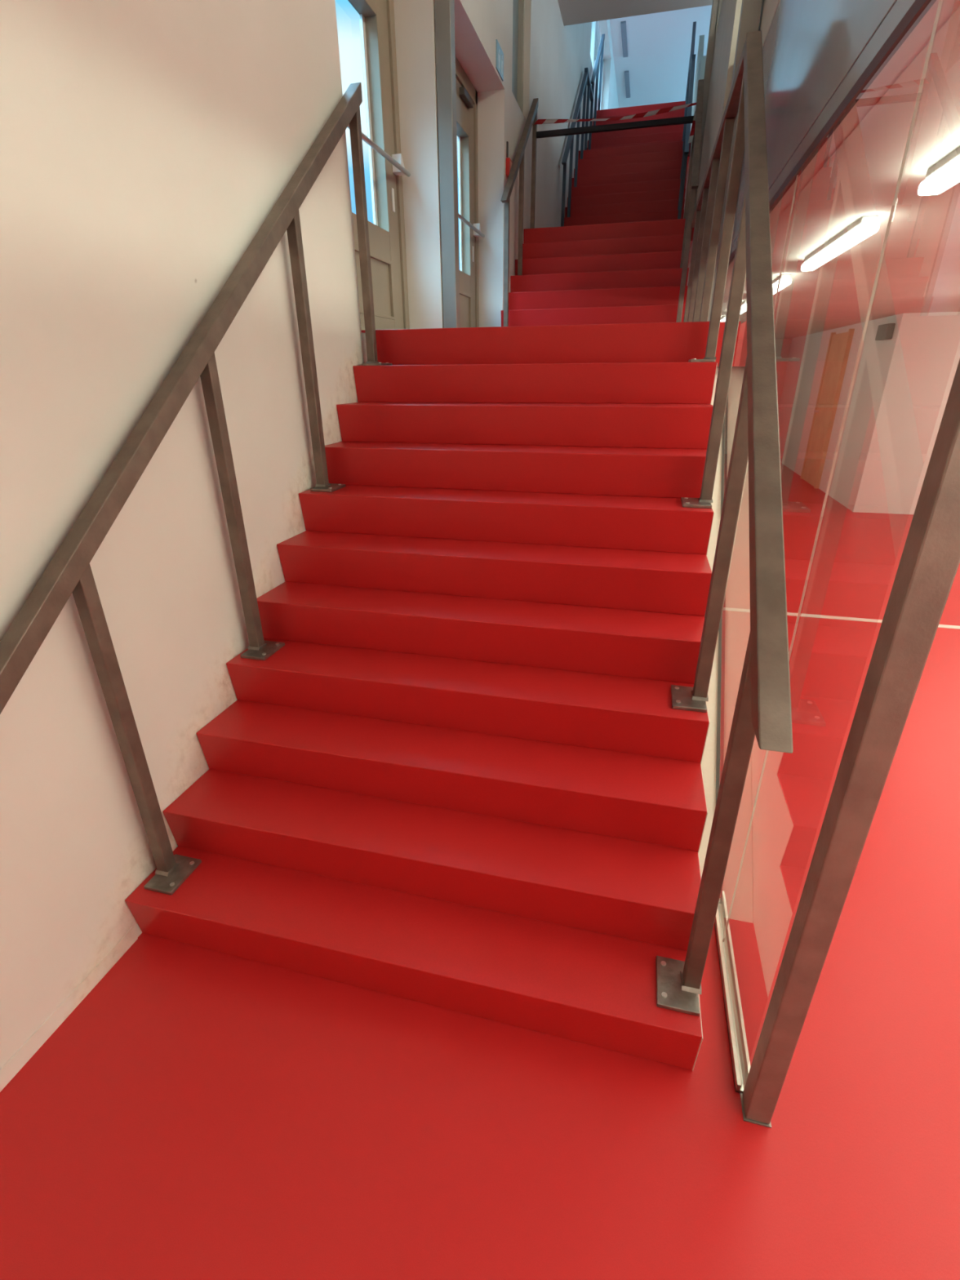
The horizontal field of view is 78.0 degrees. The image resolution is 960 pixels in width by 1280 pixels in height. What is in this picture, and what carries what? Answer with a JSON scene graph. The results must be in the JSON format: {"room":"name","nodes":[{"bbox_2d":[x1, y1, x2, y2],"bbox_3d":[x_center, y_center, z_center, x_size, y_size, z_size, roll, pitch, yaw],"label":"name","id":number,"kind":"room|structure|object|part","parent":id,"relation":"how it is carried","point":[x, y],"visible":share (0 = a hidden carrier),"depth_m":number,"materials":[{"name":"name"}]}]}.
{"room":"indoor staircase","nodes":[
{"label":"indoor staircase","id":0,"kind":"room"},
{"bbox_2d":[0,0,618,1068],"bbox_3d":[0.711,-5.971,7.294,0.350,8.100,24.000,6,25,13],"label":"wall","id":1,"kind":"structure","parent":0,"point":[145,145],"depth_m":1.75,"materials":[{"name":"paint"}]},
{"bbox_2d":[0,926,137,1092],"bbox_3d":[-1.575,1.715,0.090,0.004,0.055,4.000,6,25,13],"label":"baseboard","id":2,"kind":"structure","parent":1,"relation":"attached to","point":[8,1071],"depth_m":1.62,"materials":[{"name":"paint"}]},
{"bbox_2d":[346,0,410,330],"bbox_3d":[-0.665,-2.714,3.151,0.190,1.965,1.320,6,25,13],"label":"door","id":3,"kind":"structure","parent":1,"relation":"in","point":[387,241],"depth_m":3.55,"materials":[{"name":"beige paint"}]},
{"bbox_3d":[-0.674,-2.071,3.429,0.018,0.327,0.874,6,25,13],"label":"panel molding","id":4,"kind":"part","parent":3,"relation":"part of","materials":[{"name":"green paint"}]},
{"bbox_3d":[-0.539,-2.732,3.680,0.008,0.120,0.030,6,25,13],"label":"lock plate","id":5,"kind":"part","parent":3,"relation":"part of","materials":[{"name":"white plastic"}]},
{"bbox_3d":[-0.706,-2.719,3.161,0.105,1.965,1.320,6,25,13],"label":"frame","id":6,"kind":"part","parent":3,"relation":"part of","materials":[{"name":"green paint"}]},
{"bbox_2d":[455,57,484,327],"bbox_3d":[-0.247,-3.389,4.638,0.190,1.965,1.790,6,25,13],"label":"door","id":7,"kind":"structure","parent":1,"relation":"in","point":[466,93],"depth_m":5.15,"materials":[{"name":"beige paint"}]},
{"bbox_3d":[-0.255,-2.745,4.915,0.018,0.327,1.344,6,25,13],"label":"panel molding","id":8,"kind":"part","parent":7,"relation":"part of","materials":[{"name":"green paint"}]},
{"bbox_3d":[-0.062,-3.501,5.374,0.008,0.120,0.030,6,25,13],"label":"lock plate","id":9,"kind":"part","parent":7,"relation":"part of","materials":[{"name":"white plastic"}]},
{"bbox_2d":[495,39,503,80],"bbox_3d":[0.160,-4.630,4.736,0.012,0.170,0.240,6,25,13],"label":"wall sign","id":10,"kind":"object","parent":1,"relation":"attached to","point":[499,53],"visible":1,"depth_m":4.71,"materials":[{"name":"blue"}]},
{"bbox_2d":[506,141,512,177],"bbox_3d":[0.265,-4.270,5.273,0.041,0.240,0.150,6,25,13],"label":"fire alarm box","id":11,"kind":"object","parent":1,"relation":"attached to","point":[508,162],"visible":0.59,"depth_m":5.23,"materials":[{"name":"red plastic"}]},
{"bbox_2d":[511,0,524,114],"bbox_3d":[0.274,-5.463,5.375,0.100,1.040,0.830,6,25,13],"label":"window","id":12,"kind":"structure","parent":1,"relation":"in","point":[518,6],"depth_m":5.64,"materials":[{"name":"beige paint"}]},
{"bbox_3d":[0.268,-5.459,5.378,0.008,0.950,0.730,6,25,13],"label":"pane","id":13,"kind":"part","parent":12,"relation":"part of","materials":[{"name":"clear glass"}]},
{"bbox_3d":[0.274,-5.463,5.375,0.100,1.040,0.830,6,25,13],"label":"frame","id":14,"kind":"part","parent":12,"relation":"part of","materials":[{"name":"beige paint"}]},
{"bbox_2d":[590,21,604,110],"bbox_3d":[2.095,-10.964,11.157,0.100,1.400,4.100,6,25,13],"label":"window","id":15,"kind":"structure","parent":1,"relation":"in","point":[595,33],"depth_m":11.50,"materials":[{"name":"white glass"}]},
{"bbox_3d":[2.091,-10.964,11.158,0.010,1.280,3.940,6,25,13],"label":"pane","id":16,"kind":"part","parent":15,"relation":"part of","materials":[{"name":"clear glass"}]},
{"bbox_2d":[0,465,959,1279],"bbox_3d":[3.744,-0.402,5.000,8.350,0.200,17.000,6,25,13],"label":"floor","id":17,"kind":"structure","parent":0,"point":[200,1113],"depth_m":1.42,"materials":[{"name":"red plastic"}]},
{"bbox_2d":[124,321,717,1071],"bbox_3d":[-0.007,-0.243,2.261,1.665,1.815,2.178,6,25,13],"label":"flight","id":18,"kind":"object","parent":17,"relation":"on","point":[464,776],"visible":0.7,"depth_m":2.01,"materials":[{"name":"red plastic"}]},
{"bbox_2d":[0,82,391,895],"bbox_3d":[-0.792,-0.744,2.039,0.106,2.590,2.395,6,25,13],"label":"stair railing","id":19,"kind":"object","parent":18,"relation":"on","point":[68,571],"visible":0.98,"depth_m":1.83,"materials":[{"name":"metal"}]},
{"bbox_3d":[-1.004,0.270,1.687,0.040,1.013,0.040,6,25,13],"label":"post","id":20,"kind":"part","parent":19,"relation":"part of","materials":[{"name":"metal"}]},
{"bbox_3d":[-0.974,0.743,1.883,0.100,0.012,0.140,6,25,13],"label":"plate","id":21,"kind":"part","parent":19,"relation":"part of","materials":[{"name":"metal"}]},
{"bbox_3d":[-0.849,-0.436,2.044,0.040,1.013,0.040,6,25,13],"label":"post","id":22,"kind":"part","parent":19,"relation":"part of","materials":[{"name":"metal"}]},
{"bbox_3d":[-0.819,0.038,2.239,0.100,0.012,0.140,6,25,13],"label":"plate","id":23,"kind":"part","parent":19,"relation":"part of","materials":[{"name":"metal"}]},
{"bbox_3d":[-0.695,-1.141,2.401,0.040,1.013,0.040,6,25,13],"label":"post","id":24,"kind":"part","parent":19,"relation":"part of","materials":[{"name":"metal"}]},
{"bbox_3d":[-0.665,-0.668,2.596,0.100,0.012,0.140,6,25,13],"label":"plate","id":25,"kind":"part","parent":19,"relation":"part of","materials":[{"name":"metal"}]},
{"bbox_3d":[-0.540,-1.847,2.757,0.040,1.013,0.040,6,25,13],"label":"post","id":26,"kind":"part","parent":19,"relation":"part of","materials":[{"name":"metal"}]},
{"bbox_3d":[-0.510,-1.373,2.953,0.100,0.012,0.140,6,25,13],"label":"plate","id":27,"kind":"part","parent":19,"relation":"part of","materials":[{"name":"metal"}]},
{"bbox_3d":[0.798,-0.161,2.072,0.002,1.811,2.178,6,25,13],"label":"panel","id":28,"kind":"part","parent":18,"relation":"part of","materials":[{"name":"paint"}]},
{"bbox_2d":[656,30,793,1016],"bbox_3d":[1.091,-1.229,3.082,0.111,2.590,5.178,6,25,13],"label":"stair railing","id":29,"kind":"object","parent":18,"relation":"on","point":[762,709],"visible":0.88,"depth_m":1.52,"materials":[{"name":"metal"}]},
{"bbox_3d":[0.509,0.891,1.532,0.102,0.012,0.140,6,25,13],"label":"plate","id":30,"kind":"part","parent":29,"relation":"part of","materials":[{"name":"metal"}]},
{"bbox_3d":[0.664,0.185,1.889,0.102,0.012,0.140,6,25,13],"label":"plate","id":31,"kind":"part","parent":29,"relation":"part of","materials":[{"name":"metal"}]},
{"bbox_3d":[1.616,-2.754,4.531,0.040,0.870,0.040,6,25,13],"label":"post","id":32,"kind":"part","parent":29,"relation":"part of","materials":[{"name":"metal"}]},
{"bbox_3d":[0.818,-0.520,2.245,0.102,0.012,0.140,6,25,13],"label":"plate","id":33,"kind":"part","parent":29,"relation":"part of","materials":[{"name":"metal"}]},
{"bbox_3d":[1.467,-2.514,4.002,0.040,0.870,0.040,6,25,13],"label":"post","id":34,"kind":"part","parent":29,"relation":"part of","materials":[{"name":"metal"}]},
{"bbox_3d":[0.973,-1.226,2.602,0.102,0.012,0.140,6,25,13],"label":"plate","id":35,"kind":"part","parent":29,"relation":"part of","materials":[{"name":"metal"}]},
{"bbox_3d":[1.318,-2.273,3.473,0.040,0.870,0.040,6,25,13],"label":"post","id":36,"kind":"part","parent":29,"relation":"part of","materials":[{"name":"metal"}]},
{"bbox_3d":[1.169,-2.033,2.944,0.040,0.870,0.040,6,25,13],"label":"post","id":37,"kind":"part","parent":29,"relation":"part of","materials":[{"name":"metal"}]},
{"bbox_3d":[1.380,-2.797,3.513,0.052,0.050,3.020,6,25,13],"label":"landing rail","id":38,"kind":"part","parent":29,"relation":"part of","materials":[{"name":"metal"}]},
{"bbox_3d":[0.541,0.423,1.322,0.040,1.013,0.040,6,25,13],"label":"post","id":39,"kind":"part","parent":29,"relation":"part of","materials":[{"name":"metal"}]},
{"bbox_3d":[0.696,-0.282,1.679,0.040,1.013,0.040,6,25,13],"label":"post","id":40,"kind":"part","parent":29,"relation":"part of","materials":[{"name":"metal"}]},
{"bbox_3d":[0.850,-0.988,2.035,0.040,1.013,0.040,6,25,13],"label":"post","id":41,"kind":"part","parent":29,"relation":"part of","materials":[{"name":"metal"}]},
{"bbox_3d":[1.005,-1.693,2.392,0.040,1.013,0.040,6,25,13],"label":"post","id":42,"kind":"part","parent":29,"relation":"part of","materials":[{"name":"metal"}]},
{"bbox_3d":[0.745,-1.031,1.572,0.052,1.701,2.183,6,25,13],"label":"handrail","id":43,"kind":"part","parent":29,"relation":"part of","materials":[{"name":"metal"}]},
{"bbox_2d":[714,0,942,1093],"bbox_3d":[0.675,0.049,1.137,0.034,2.200,8.100,6,25,13],"label":"glass wall","id":44,"kind":"structure","parent":17,"relation":"on","point":[819,175],"depth_m":1.69,"materials":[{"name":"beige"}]},
{"bbox_3d":[1.383,-1.088,3.657,0.008,2.163,1.030,6,25,13],"label":"pane","id":45,"kind":"part","parent":44,"relation":"part of","materials":[{"name":"clear glass"}]},
{"bbox_3d":[0.688,0.032,1.190,0.008,2.163,0.420,6,25,13],"label":"pane","id":46,"kind":"part","parent":44,"relation":"part of","materials":[{"name":"clear glass"}]},
{"bbox_3d":[1.126,-0.674,2.745,0.008,2.163,1.032,6,25,13],"label":"pane","id":47,"kind":"part","parent":44,"relation":"part of","materials":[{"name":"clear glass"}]},
{"bbox_3d":[0.869,-0.260,1.832,0.008,2.163,1.031,6,25,13],"label":"pane","id":48,"kind":"part","parent":44,"relation":"part of","materials":[{"name":"clear glass"}]},
{"bbox_2d":[740,359,959,1128],"bbox_3d":[0.653,0.137,0.972,0.061,2.175,0.060,6,25,13],"label":"steel post","id":49,"kind":"object","parent":17,"relation":"on","point":[930,561],"visible":1,"depth_m":0.97,"materials":[{"name":"metal"}]},
{"bbox_3d":[0.660,1.126,1.419,0.061,0.004,0.060,6,25,13],"label":"foot plate","id":50,"kind":"part","parent":49,"relation":"part of","materials":[{"name":"metal"}]},
{"bbox_2d":[786,612,959,629],"bbox_3d":[3.956,-0.018,3.898,4.960,0.004,0.055,6,25,13],"label":"floor strip","id":51,"kind":"object","parent":17,"relation":"on","point":[956,627],"depth_m":4.21,"materials":[{"name":"beige"}]},
{"bbox_2d":[361,321,740,366],"bbox_3d":[0.518,-2.045,4.256,2.105,0.180,3.160,6,25,13],"label":"floor","id":52,"kind":"structure","parent":0,"point":[722,326],"depth_m":2.67,"materials":[{"name":"red plastic"}]},
{"bbox_2d":[434,0,460,328],"bbox_3d":[-0.205,-3.733,3.370,0.095,3.635,0.090,6,25,13],"label":"steel column","id":53,"kind":"structure","parent":52,"relation":"on","point":[444,10],"depth_m":3.66,"materials":[{"name":"grey metal"}]},
{"bbox_2d":[501,218,689,326],"bbox_3d":[1.111,-3.417,5.660,1.663,1.155,1.331,6,25,13],"label":"flight","id":54,"kind":"object","parent":52,"relation":"on","point":[628,272],"visible":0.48,"depth_m":5.67,"materials":[{"name":"red plastic"}]},
{"bbox_2d":[500,97,538,326],"bbox_3d":[0.377,-4.079,5.609,0.052,2.085,1.444,6,25,13],"label":"stair railing","id":55,"kind":"object","parent":54,"relation":"on","point":[518,161],"visible":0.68,"depth_m":5.52,"materials":[{"name":"metal"}]},
{"bbox_3d":[0.238,-3.367,5.322,0.040,1.025,0.040,6,25,13],"label":"post","id":56,"kind":"part","parent":55,"relation":"part of","materials":[{"name":"metal"}]},
{"bbox_3d":[0.374,-4.517,5.412,0.052,1.125,1.444,6,25,13],"label":"handrail","id":57,"kind":"part","parent":55,"relation":"part of","materials":[{"name":"metal"}]},
{"bbox_3d":[0.393,-4.072,5.678,0.040,1.025,0.040,6,25,13],"label":"post","id":58,"kind":"part","parent":55,"relation":"part of","materials":[{"name":"metal"}]},
{"bbox_3d":[0.547,-4.778,6.035,0.040,1.025,0.040,6,25,13],"label":"post","id":59,"kind":"part","parent":55,"relation":"part of","materials":[{"name":"metal"}]},
{"bbox_2d":[536,115,693,138],"bbox_3d":[1.303,-4.958,5.729,1.530,0.045,0.040,6,25,13],"label":"bar","id":60,"kind":"object","parent":55,"relation":"attached to","point":[689,119],"visible":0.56,"depth_m":5.71,"materials":[{"name":"black metal"}]},
{"bbox_2d":[675,79,704,322],"bbox_3d":[1.869,-3.931,5.257,0.052,2.085,1.444,6,25,13],"label":"stair railing","id":61,"kind":"object","parent":54,"relation":"on","point":[694,167],"visible":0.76,"depth_m":5.05,"materials":[{"name":"metal"}]},
{"bbox_2d":[533,102,696,143],"bbox_3d":[1.290,-4.908,5.703,1.579,0.304,0.042,6,25,13],"label":"barrier tape","id":62,"kind":"object","parent":61,"relation":"attached to","point":[675,108],"visible":0.94,"depth_m":5.63,"materials":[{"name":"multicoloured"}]},
{"bbox_3d":[1.730,-3.218,4.969,0.040,1.025,0.040,6,25,13],"label":"post","id":63,"kind":"part","parent":61,"relation":"part of","materials":[{"name":"metal"}]},
{"bbox_3d":[1.884,-3.924,5.325,0.040,1.025,0.040,6,25,13],"label":"post","id":64,"kind":"part","parent":61,"relation":"part of","materials":[{"name":"metal"}]},
{"bbox_3d":[2.039,-4.629,5.682,0.040,1.025,0.040,6,25,13],"label":"post","id":65,"kind":"part","parent":61,"relation":"part of","materials":[{"name":"metal"}]},
{"bbox_3d":[1.866,-4.368,5.059,0.052,1.125,1.444,6,25,13],"label":"handrail","id":66,"kind":"part","parent":61,"relation":"part of","materials":[{"name":"metal"}]},
{"bbox_2d":[707,0,762,321],"bbox_3d":[1.419,-3.571,2.986,0.094,3.635,0.090,6,25,13],"label":"steel column","id":67,"kind":"structure","parent":52,"relation":"on","point":[750,13],"depth_m":3.13,"materials":[{"name":"grey metal"}]},
{"bbox_2d":[557,0,712,26],"bbox_3d":[1.706,-4.838,1.066,5.350,0.250,12.600,6,25,13],"label":"ceiling","id":68,"kind":"structure","parent":0,"point":[572,11],"depth_m":6.86,"materials":[{"name":"beige paint"}]},
{"bbox_2d":[609,4,711,107],"bbox_3d":[5.155,-11.849,10.517,6.350,0.200,11.800,6,25,13],"label":"wall","id":69,"kind":"structure","parent":0,"point":[659,44],"depth_m":12.94,"materials":[{"name":"white paint"}]},
{"bbox_2d":[620,21,627,57],"bbox_3d":[3.025,-12.562,12.409,0.100,0.030,1.450,6,25,13],"label":"ceiling vent","id":70,"kind":"object","parent":69,"relation":"in","point":[623,24],"visible":1,"depth_m":12.33,"materials":[{"name":"grey metal"}]},
{"bbox_2d":[624,71,630,97],"bbox_3d":[3.572,-13.443,14.349,0.100,0.030,1.450,6,25,13],"label":"ceiling vent","id":71,"kind":"object","parent":69,"relation":"in","point":[626,73],"visible":1,"depth_m":14.29,"materials":[{"name":"grey metal"}]},
{"bbox_2d":[686,142,691,168],"bbox_3d":[2.510,-7.734,9.600,1.740,0.180,0.887,6,25,13],"label":"floor","id":72,"kind":"structure","parent":0,"point":[688,156],"depth_m":9.05,"materials":[{"name":"red plastic"}]},
{"bbox_2d":[586,101,685,150],"bbox_3d":[2.739,-8.777,10.285,1.663,1.155,1.331,6,25,13],"label":"flight","id":73,"kind":"object","parent":72,"relation":"on","point":[673,133],"visible":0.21,"depth_m":10.30,"materials":[{"name":"red plastic"}]},
{"bbox_2d":[588,34,604,150],"bbox_3d":[2.004,-9.440,10.235,0.052,2.085,1.444,6,25,13],"label":"stair railing","id":74,"kind":"object","parent":73,"relation":"on","point":[600,53],"visible":0.75,"depth_m":10.21,"materials":[{"name":"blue metal"}]},
{"bbox_3d":[1.865,-8.728,9.947,0.040,1.025,0.040,6,25,13],"label":"post","id":75,"kind":"part","parent":74,"relation":"part of","materials":[{"name":"grey metal"}]},
{"bbox_3d":[2.020,-9.433,10.303,0.040,1.025,0.040,6,25,13],"label":"post","id":76,"kind":"part","parent":74,"relation":"part of","materials":[{"name":"grey metal"}]},
{"bbox_3d":[2.001,-9.877,10.037,0.052,1.125,1.444,6,25,13],"label":"handrail","id":77,"kind":"part","parent":74,"relation":"part of","materials":[{"name":"grey metal"}]},
{"bbox_3d":[2.175,-10.139,10.660,0.040,1.025,0.040,6,25,13],"label":"post","id":78,"kind":"part","parent":74,"relation":"part of","materials":[{"name":"grey metal"}]},
{"bbox_2d":[682,21,696,139],"bbox_3d":[3.486,-9.293,9.884,0.052,2.085,1.444,6,25,13],"label":"stair railing","id":79,"kind":"object","parent":73,"relation":"on","point":[692,46],"visible":0.57,"depth_m":9.81,"materials":[{"name":"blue metal"}]},
{"bbox_3d":[3.347,-8.580,9.596,0.040,1.025,0.040,6,25,13],"label":"post","id":80,"kind":"part","parent":79,"relation":"part of","materials":[{"name":"grey metal"}]},
{"bbox_3d":[3.502,-9.286,9.953,0.040,1.025,0.040,6,25,13],"label":"post","id":81,"kind":"part","parent":79,"relation":"part of","materials":[{"name":"grey metal"}]},
{"bbox_3d":[3.656,-9.991,10.309,0.040,1.025,0.040,6,25,13],"label":"post","id":82,"kind":"part","parent":79,"relation":"part of","materials":[{"name":"grey metal"}]},
{"bbox_3d":[3.483,-9.730,9.687,0.052,1.125,1.444,6,25,13],"label":"handrail","id":83,"kind":"part","parent":79,"relation":"part of","materials":[{"name":"grey metal"}]},
{"bbox_2d":[689,227,694,248],"bbox_3d":[1.594,-4.583,7.050,1.740,0.180,2.314,6,25,13],"label":"floor","id":84,"kind":"structure","parent":0,"point":[692,231],"depth_m":5.86,"materials":[{"name":"red plastic"}]},
{"bbox_2d":[564,141,688,226],"bbox_3d":[2.102,-6.383,8.602,1.663,1.815,2.178,6,25,13],"label":"flight","id":85,"kind":"object","parent":84,"relation":"on","point":[635,183],"visible":0.48,"depth_m":8.72,"materials":[{"name":"red plastic"}]},
{"bbox_2d":[560,67,593,226],"bbox_3d":[1.474,-7.157,8.954,0.052,2.615,3.143,6,25,13],"label":"stair railing","id":86,"kind":"object","parent":85,"relation":"on","point":[586,82],"visible":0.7,"depth_m":8.55,"materials":[{"name":"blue metal"}]},
{"bbox_3d":[1.126,-5.863,8.026,0.040,1.025,0.040,6,25,13],"label":"post","id":87,"kind":"part","parent":86,"relation":"part of","materials":[{"name":"grey metal"}]},
{"bbox_3d":[1.281,-6.568,8.382,0.040,1.025,0.040,6,25,13],"label":"post","id":88,"kind":"part","parent":86,"relation":"part of","materials":[{"name":"grey metal"}]},
{"bbox_3d":[1.339,-7.365,8.294,0.052,1.620,2.080,6,25,13],"label":"handrail","id":89,"kind":"part","parent":86,"relation":"part of","materials":[{"name":"grey metal"}]},
{"bbox_3d":[1.435,-7.274,8.739,0.040,1.025,0.040,6,25,13],"label":"post","id":90,"kind":"part","parent":86,"relation":"part of","materials":[{"name":"grey metal"}]},
{"bbox_3d":[1.590,-7.979,9.096,0.040,1.025,0.040,6,25,13],"label":"post","id":91,"kind":"part","parent":86,"relation":"part of","materials":[{"name":"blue metal"}]},
{"bbox_3d":[1.710,-8.275,9.482,0.040,0.915,0.040,6,25,13],"label":"post","id":92,"kind":"part","parent":86,"relation":"part of","materials":[{"name":"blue metal"}]},
{"bbox_3d":[1.721,-8.737,9.332,0.052,0.050,1.089,6,25,13],"label":"landing rail","id":93,"kind":"part","parent":86,"relation":"part of","materials":[{"name":"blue metal"}]},
{"bbox_2d":[677,53,695,218],"bbox_3d":[2.956,-7.010,8.603,0.052,2.615,3.143,6,25,13],"label":"stair railing","id":94,"kind":"object","parent":85,"relation":"on","point":[686,132],"visible":0.82,"depth_m":7.94,"materials":[{"name":"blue metal"}]},
{"bbox_3d":[2.763,-6.421,8.032,0.040,1.025,0.040,6,25,13],"label":"post","id":95,"kind":"part","parent":94,"relation":"part of","materials":[{"name":"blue metal"}]},
{"bbox_3d":[2.608,-5.715,7.675,0.040,1.025,0.040,6,25,13],"label":"post","id":96,"kind":"part","parent":94,"relation":"part of","materials":[{"name":"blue metal"}]},
{"bbox_3d":[2.917,-7.126,8.389,0.040,1.025,0.040,6,25,13],"label":"post","id":97,"kind":"part","parent":94,"relation":"part of","materials":[{"name":"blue metal"}]},
{"bbox_3d":[3.072,-7.832,8.745,0.040,1.025,0.040,6,25,13],"label":"post","id":98,"kind":"part","parent":94,"relation":"part of","materials":[{"name":"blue metal"}]},
{"bbox_3d":[3.192,-8.128,9.131,0.040,0.915,0.040,6,25,13],"label":"post","id":99,"kind":"part","parent":94,"relation":"part of","materials":[{"name":"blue metal"}]},
{"bbox_3d":[2.821,-7.218,7.944,0.052,1.620,2.080,6,25,13],"label":"handrail","id":100,"kind":"part","parent":94,"relation":"part of","materials":[{"name":"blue metal"}]},
{"bbox_3d":[3.203,-8.590,8.981,0.052,0.050,1.089,6,25,13],"label":"landing rail","id":101,"kind":"part","parent":94,"relation":"part of","materials":[{"name":"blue metal"}]},
{"bbox_2d":[693,0,722,212],"bbox_3d":[2.208,-5.402,5.623,0.145,2.480,0.100,6,25,13],"label":"steel column","id":102,"kind":"structure","parent":84,"relation":"on","point":[717,4],"depth_m":5.56,"materials":[{"name":"grey metal"}]},
{"bbox_2d":[683,0,742,876],"bbox_3d":[2.258,-4.700,6.035,0.132,6.800,12.470,6,25,13],"label":"wall","id":103,"kind":"structure","parent":0,"point":[726,33],"depth_m":3.80,"materials":[{"name":"beige paint"}]},
{"bbox_2d":[715,416,724,802],"bbox_3d":[1.033,-0.342,2.535,0.012,1.756,2.222,6,25,13],"label":"trim","id":104,"kind":"structure","parent":103,"relation":"attached to","point":[718,719],"depth_m":2.30,"materials":[{"name":"grey metal"}]},
{"bbox_2d":[729,0,915,256],"bbox_3d":[0.689,-1.521,0.421,0.045,1.250,8.100,6,25,13],"label":"wall","id":105,"kind":"structure","parent":0,"point":[815,52],"depth_m":1.88,"materials":[{"name":"grey paint"}]},
{"bbox_3d":[0.686,-1.923,0.239,0.045,0.367,8.100,6,25,13],"label":"panel","id":106,"kind":"part","parent":105,"relation":"part of","materials":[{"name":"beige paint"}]},
{"bbox_2d":[773,0,959,334],"bbox_3d":[4.280,-2.473,3.909,5.211,0.115,17.000,6,25,13],"label":"ceiling","id":107,"kind":"structure","parent":0,"point":[920,269],"depth_m":2.10,"materials":[{"name":"paint"}]},
{"bbox_2d":[824,215,879,263],"bbox_3d":[1.675,-1.855,2.800,0.070,0.063,1.040,6,25,13],"label":"ceiling lamp","id":108,"kind":"object","parent":107,"relation":"attached to","point":[865,226],"visible":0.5,"depth_m":2.49,"materials":[{"name":"white"}]},
{"bbox_2d":[917,146,959,195],"bbox_3d":[1.278,-1.216,1.391,0.070,0.063,1.040,6,25,13],"label":"ceiling lamp","id":109,"kind":"object","parent":107,"relation":"attached to","point":[944,174],"visible":1,"depth_m":1.73,"materials":[{"name":"white plastic"}]},
{"bbox_2d":[784,311,959,514],"bbox_3d":[6.672,-3.573,9.085,2.760,2.175,5.600,6,25,13],"label":"wall","id":110,"kind":"structure","parent":0,"point":[903,383],"depth_m":7.09,"materials":[{"name":"white paint"}]},
{"bbox_2d":[800,328,854,488],"bbox_3d":[5.134,-3.422,8.844,0.100,2.120,0.950,6,25,13],"label":"door","id":111,"kind":"structure","parent":110,"relation":"in","point":[839,344],"depth_m":8.76,"materials":[{"name":"brown wood"}]},
{"bbox_2d":[875,323,895,340],"bbox_3d":[4.680,-3.559,6.846,0.070,0.160,0.350,6,25,13],"label":"wall speaker","id":112,"kind":"object","parent":110,"relation":"attached to","point":[885,331],"visible":1,"depth_m":6.75,"materials":[{"name":"grey plastic"}]}
]}

